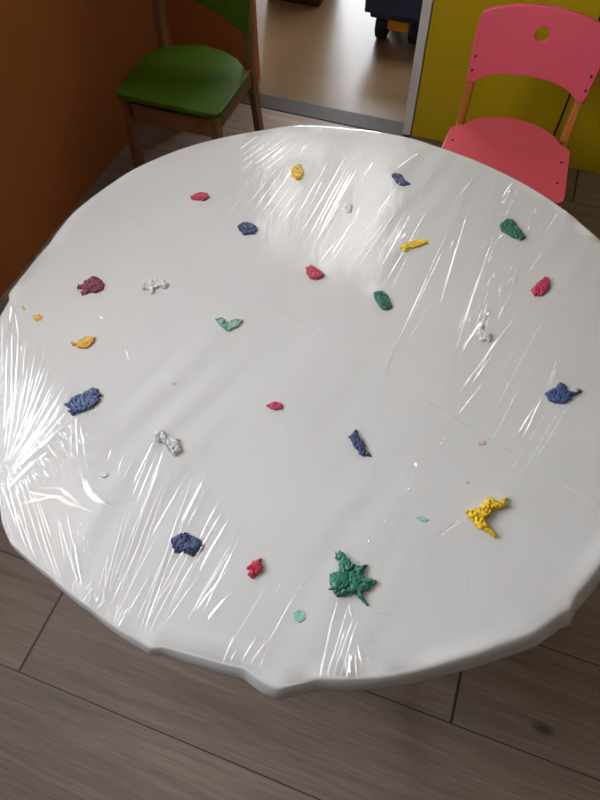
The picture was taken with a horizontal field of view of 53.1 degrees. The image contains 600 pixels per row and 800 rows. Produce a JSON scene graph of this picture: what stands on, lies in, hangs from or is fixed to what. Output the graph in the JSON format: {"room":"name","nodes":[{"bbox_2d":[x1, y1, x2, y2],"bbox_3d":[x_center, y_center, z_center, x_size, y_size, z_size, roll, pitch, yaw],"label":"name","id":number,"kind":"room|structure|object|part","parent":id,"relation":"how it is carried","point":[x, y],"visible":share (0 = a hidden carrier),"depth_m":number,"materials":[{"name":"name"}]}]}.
{"room":"children's room","nodes":[
{"label":"children's room","id":0,"kind":"room"},
{"bbox_2d":[0,0,173,297],"bbox_3d":[-1.191,-0.318,0.101,0.121,2.700,4.050,17,59,10],"label":"wall","id":1,"kind":"structure","parent":0,"point":[63,63],"depth_m":1.69,"materials":[{"name":"orange paint"}]},
{"bbox_2d":[166,0,259,91],"bbox_3d":[-0.072,-1.849,1.055,1.020,2.700,0.100,17,59,10],"label":"wall","id":2,"kind":"structure","parent":0,"point":[191,22],"depth_m":2.06,"materials":[{"name":"orange paint"}]},
{"bbox_2d":[240,92,411,137],"bbox_3d":[0.058,-0.995,2.169,0.700,0.103,0.075,17,59,10],"label":"trim","id":3,"kind":"structure","parent":2,"relation":"attached to","point":[338,116],"depth_m":2.12,"materials":[{"name":"grey metal"}]},
{"bbox_2d":[402,0,433,134],"bbox_3d":[0.386,-1.516,1.225,0.028,2.047,0.165,17,59,10],"label":"trim","id":4,"kind":"structure","parent":2,"relation":"attached to","point":[427,5],"depth_m":1.85,"materials":[{"name":"metal"}]},
{"bbox_2d":[0,0,599,799],"bbox_3d":[0.367,-0.581,1.909,4.070,0.100,7.320,17,59,10],"label":"floor","id":5,"kind":"structure","parent":0,"point":[86,713],"depth_m":1.13,"materials":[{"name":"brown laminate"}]},
{"bbox_2d":[115,0,263,167],"bbox_3d":[-0.318,-0.941,1.734,0.328,0.586,0.354,17,59,10],"label":"chair","id":6,"kind":"object","parent":5,"relation":"on","point":[195,89],"visible":0.91,"depth_m":1.71,"materials":[{"name":"paint"}]},
{"bbox_3d":[-0.500,-0.781,1.814,0.022,0.283,0.058,17,59,10],"label":"leg","id":7,"kind":"part","parent":6,"relation":"part of","materials":[{"name":"brown wood"}]},
{"bbox_3d":[-0.409,-1.142,1.726,0.022,0.254,0.054,17,59,10],"label":"post","id":8,"kind":"part","parent":6,"relation":"part of","materials":[{"name":"brown wood"}]},
{"bbox_3d":[-0.364,-0.802,1.715,0.257,0.053,0.016,17,59,10],"label":"rail","id":9,"kind":"part","parent":6,"relation":"part of","materials":[{"name":"brown wood"}]},
{"bbox_3d":[-0.321,-0.933,1.730,0.328,0.016,0.313,17,59,10],"label":"seat","id":10,"kind":"part","parent":6,"relation":"part of","materials":[{"name":"green paint"}]},
{"bbox_3d":[-0.236,-0.703,1.763,0.022,0.283,0.058,17,59,10],"label":"leg","id":11,"kind":"part","parent":6,"relation":"part of","materials":[{"name":"brown wood"}]},
{"bbox_3d":[-0.283,-1.128,1.624,0.318,0.201,0.016,17,54,10],"label":"backrest","id":12,"kind":"part","parent":6,"relation":"part of","materials":[{"name":"green paint"}]},
{"bbox_3d":[-0.190,-0.875,1.734,0.020,0.050,0.216,17,59,10],"label":"rail","id":13,"kind":"part","parent":6,"relation":"part of","materials":[{"name":"brown wood"}]},
{"bbox_3d":[-0.145,-1.063,1.675,0.022,0.254,0.054,17,59,10],"label":"post","id":14,"kind":"part","parent":6,"relation":"part of","materials":[{"name":"brown wood"}]},
{"bbox_3d":[-0.140,-0.931,1.908,0.022,0.280,0.078,17,59,10],"label":"leg","id":15,"kind":"part","parent":6,"relation":"part of","materials":[{"name":"brown wood"}]},
{"bbox_2d":[281,0,322,6],"bbox_3d":[0.019,-1.946,2.387,0.247,0.545,0.312,17,59,10],"label":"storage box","id":16,"kind":"object","parent":5,"relation":"on","point":[317,3],"visible":1,"depth_m":2.52,"materials":[{"name":"black"}]},
{"bbox_2d":[365,0,422,44],"bbox_3d":[0.419,-1.565,2.330,0.244,0.233,0.385,17,59,10],"label":"toy truck","id":17,"kind":"object","parent":5,"relation":"on","point":[395,15],"visible":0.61,"depth_m":2.23,"materials":[{"name":"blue plastic"}]},
{"bbox_2d":[412,0,599,173],"bbox_3d":[1.379,-1.466,0.808,2.020,2.692,0.387,17,59,10],"label":"wall","id":18,"kind":"structure","parent":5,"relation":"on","point":[547,105],"depth_m":1.82,"materials":[{"name":"yellow paint"}]},
{"bbox_3d":[1.004,-1.435,0.793,0.438,2.686,0.018,17,59,10],"label":"door","id":19,"kind":"part","parent":18,"relation":"part of","materials":[{"name":"yellow laminate"}]},
{"bbox_2d":[442,3,599,206],"bbox_3d":[0.539,-0.657,1.561,0.330,0.570,0.366,17,59,10],"label":"chair","id":20,"kind":"object","parent":5,"relation":"on","point":[506,41],"visible":0.79,"depth_m":1.49,"materials":[{"name":"paint"}]},
{"bbox_3d":[0.452,-0.859,1.567,0.022,0.254,0.058,17,59,10],"label":"post","id":21,"kind":"part","parent":20,"relation":"part of","materials":[{"name":"orange wood"}]},
{"bbox_3d":[0.535,-0.639,1.565,0.330,0.016,0.315,17,59,10],"label":"seat","id":22,"kind":"part","parent":20,"relation":"part of","materials":[{"name":"pink paint"}]},
{"bbox_3d":[0.578,-0.850,1.460,0.308,0.194,0.016,17,53,10],"label":"backrest","id":23,"kind":"part","parent":20,"relation":"part of","materials":[{"name":"pink paint"}]},
{"bbox_3d":[0.716,-0.780,1.516,0.022,0.254,0.058,17,59,10],"label":"post","id":24,"kind":"part","parent":20,"relation":"part of","materials":[{"name":"orange wood"}]},
{"bbox_3d":[0.034,0.021,1.170,0.964,0.518,0.964,17,59,10],"label":"round table","id":25,"kind":"object","parent":5,"relation":"on","visible":0},
{"bbox_2d":[1,126,588,677],"bbox_3d":[0.034,-0.104,0.971,1.043,0.066,1.054,-1,58,0],"label":"film","id":26,"kind":"object","parent":25,"relation":"on","point":[324,126],"visible":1,"depth_m":0.77,"materials":[{"name":"clear plastic"}]},
{"bbox_2d":[153,429,180,455],"bbox_3d":[-0.183,0.057,0.835,0.050,0.009,0.025,36,65,20],"label":"paint daub","id":27,"kind":"object","parent":26,"relation":"on","point":[173,445],"visible":1,"depth_m":0.83,"materials":[{"name":"white plastic"}]},
{"bbox_2d":[171,532,202,556],"bbox_3d":[-0.143,0.182,0.758,0.042,0.007,0.032,-1,58,0],"label":"paint daub","id":28,"kind":"object","parent":26,"relation":"on","point":[185,543],"visible":1,"depth_m":0.76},
{"bbox_2d":[246,558,263,578],"bbox_3d":[-0.055,0.207,0.740,0.022,0.006,0.023,-13,59,-8],"label":"paint daub","id":29,"kind":"object","parent":26,"relation":"on","point":[256,567],"visible":1,"depth_m":0.74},
{"bbox_2d":[328,551,377,605],"bbox_3d":[0.065,0.216,0.734,0.060,0.009,0.058,14,59,9],"label":"modeling clay piece","id":30,"kind":"object","parent":26,"relation":"on","point":[350,579],"visible":1,"depth_m":0.73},
{"bbox_2d":[465,496,506,539],"bbox_3d":[0.241,0.142,0.778,0.048,0.010,0.063,21,60,13],"label":"modeling clay piece","id":31,"kind":"object","parent":26,"relation":"on","point":[478,516],"visible":1,"depth_m":0.77,"materials":[{"name":"yellow"}]},
{"bbox_2d":[499,218,525,240],"bbox_3d":[0.372,-0.300,1.058,0.034,0.007,0.056,-15,59,-9],"label":"modeling clay piece","id":32,"kind":"object","parent":26,"relation":"on","point":[509,227],"visible":1,"depth_m":1.05,"materials":[{"name":"green"}]},
{"bbox_2d":[0,196,599,698],"bbox_3d":[-0.133,0.077,0.861,1.047,0.060,0.518,34,64,20],"label":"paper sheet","id":33,"kind":"object","parent":25,"relation":"on","point":[288,488],"visible":1,"depth_m":0.80,"materials":[{"name":"white plastic"}]},
{"bbox_2d":[32,314,42,321],"bbox_3d":[-0.420,-0.131,0.958,0.018,0.003,0.015,-1,58,0],"label":"dot","id":34,"kind":"object","parent":33,"relation":"on","point":[38,317],"visible":1,"depth_m":0.96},
{"bbox_2d":[71,336,94,348],"bbox_3d":[-0.338,-0.090,0.931,0.038,0.004,0.024,-1,58,0],"label":"clay piece","id":35,"kind":"object","parent":33,"relation":"on","point":[86,342],"visible":1,"depth_m":0.93,"materials":[{"name":"yellow plastic"}]},
{"bbox_2d":[63,387,103,415],"bbox_3d":[-0.314,0.002,0.872,0.057,0.006,0.037,-26,61,-15],"label":"clay piece","id":36,"kind":"object","parent":33,"relation":"on","point":[88,399],"visible":1,"depth_m":0.87,"materials":[{"name":"blue plastic"}]},
{"bbox_2d":[77,276,104,295],"bbox_3d":[-0.346,-0.188,0.992,0.042,0.005,0.041,-31,63,-17],"label":"clay piece","id":37,"kind":"object","parent":33,"relation":"on","point":[93,284],"visible":1,"depth_m":0.99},
{"bbox_2d":[100,472,108,477],"bbox_3d":[-0.265,0.101,0.812,0.013,0.002,0.009,-1,58,0],"label":"dot","id":38,"kind":"object","parent":33,"relation":"on","point":[103,475],"visible":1,"depth_m":0.81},
{"bbox_2d":[141,278,168,293],"bbox_3d":[-0.240,-0.190,0.993,0.044,0.005,0.032,-23,61,-13],"label":"clay piece","id":39,"kind":"object","parent":33,"relation":"on","point":[152,284],"visible":1,"depth_m":0.99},
{"bbox_2d":[215,317,242,331],"bbox_3d":[-0.113,-0.120,0.949,0.045,0.004,0.028,-1,58,0],"label":"clay piece","id":40,"kind":"object","parent":33,"relation":"on","point":[229,326],"visible":1,"depth_m":0.95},
{"bbox_2d":[266,401,282,410],"bbox_3d":[-0.037,0.008,0.867,0.026,0.003,0.015,-1,58,0],"label":"paint daub","id":41,"kind":"object","parent":33,"relation":"on","point":[276,405],"visible":1,"depth_m":0.87,"materials":[{"name":"red plastic"}]},
{"bbox_2d":[292,609,305,621],"bbox_3d":[-0.001,0.256,0.713,0.016,0.002,0.015,-1,58,0],"label":"dot","id":42,"kind":"object","parent":33,"relation":"on","point":[299,615],"visible":1,"depth_m":0.71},
{"bbox_2d":[348,430,371,457],"bbox_3d":[0.082,0.062,0.833,0.018,0.007,0.047,-21,60,-12],"label":"modeling clay piece","id":43,"kind":"object","parent":33,"relation":"on","point":[359,444],"visible":1,"depth_m":0.83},
{"bbox_2d":[416,515,428,521],"bbox_3d":[0.159,0.154,0.776,0.017,0.002,0.008,27,62,16],"label":"dot","id":44,"kind":"object","parent":33,"relation":"on","point":[421,518],"visible":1,"depth_m":0.78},
{"bbox_2d":[94,126,599,507],"bbox_3d":[0.190,-0.268,1.075,1.048,0.059,0.532,34,64,20],"label":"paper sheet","id":45,"kind":"object","parent":25,"relation":"on","point":[469,274],"visible":1,"depth_m":1.02,"materials":[{"name":"white plastic"}]},
{"bbox_2d":[190,192,209,200],"bbox_3d":[-0.185,-0.376,1.109,0.036,0.004,0.023,-1,58,0],"label":"paint daub","id":46,"kind":"object","parent":45,"relation":"on","point":[202,196],"visible":1,"depth_m":1.11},
{"bbox_2d":[238,221,257,235],"bbox_3d":[-0.092,-0.304,1.063,0.031,0.005,0.038,-29,62,-17],"label":"clay piece","id":47,"kind":"object","parent":45,"relation":"on","point":[247,228],"visible":1,"depth_m":1.06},
{"bbox_2d":[291,164,303,180],"bbox_3d":[-0.005,-0.435,1.144,0.025,0.006,0.045,-1,58,0],"label":"clay piece","id":48,"kind":"object","parent":45,"relation":"on","point":[297,171],"visible":1,"depth_m":1.14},
{"bbox_2d":[305,264,323,280],"bbox_3d":[0.023,-0.215,1.006,0.027,0.005,0.037,-22,60,-13],"label":"modeling clay piece","id":49,"kind":"object","parent":45,"relation":"on","point":[312,272],"visible":1,"depth_m":1.00,"materials":[{"name":"red"}]},
{"bbox_2d":[344,201,352,213],"bbox_3d":[0.088,-0.351,1.091,0.016,0.005,0.033,-1,58,0],"label":"paint daub","id":50,"kind":"object","parent":45,"relation":"on","point":[348,206],"visible":1,"depth_m":1.09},
{"bbox_2d":[373,291,391,310],"bbox_3d":[0.135,-0.162,0.972,0.024,0.007,0.043,-20,60,-12],"label":"modeling clay piece","id":51,"kind":"object","parent":45,"relation":"on","point":[381,298],"visible":1,"depth_m":0.97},
{"bbox_2d":[391,173,409,186],"bbox_3d":[0.189,-0.416,1.132,0.022,0.006,0.042,-26,61,-15],"label":"paint daub","id":52,"kind":"object","parent":45,"relation":"on","point":[397,177],"visible":1,"depth_m":1.13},
{"bbox_2d":[400,238,427,251],"bbox_3d":[0.196,-0.270,1.040,0.052,0.006,0.021,-22,60,-13],"label":"modeling clay piece","id":53,"kind":"object","parent":45,"relation":"on","point":[414,244],"visible":1,"depth_m":1.04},
{"bbox_2d":[475,325,491,342],"bbox_3d":[0.285,-0.103,0.934,0.025,0.005,0.032,-32,63,-18],"label":"modeling clay piece","id":54,"kind":"object","parent":45,"relation":"on","point":[483,335],"visible":1,"depth_m":0.93,"materials":[{"name":"white plastic"}]},
{"bbox_2d":[531,276,549,296],"bbox_3d":[0.399,-0.187,0.986,0.024,0.007,0.050,37,65,21],"label":"modeling clay piece","id":55,"kind":"object","parent":45,"relation":"on","point":[541,287],"visible":1,"depth_m":0.98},
{"bbox_2d":[545,382,581,403],"bbox_3d":[0.384,-0.010,0.876,0.054,0.007,0.033,-31,63,-17],"label":"modeling clay piece","id":56,"kind":"object","parent":45,"relation":"on","point":[558,394],"visible":1,"depth_m":0.87,"materials":[{"name":"blue plastic"}]}
]}

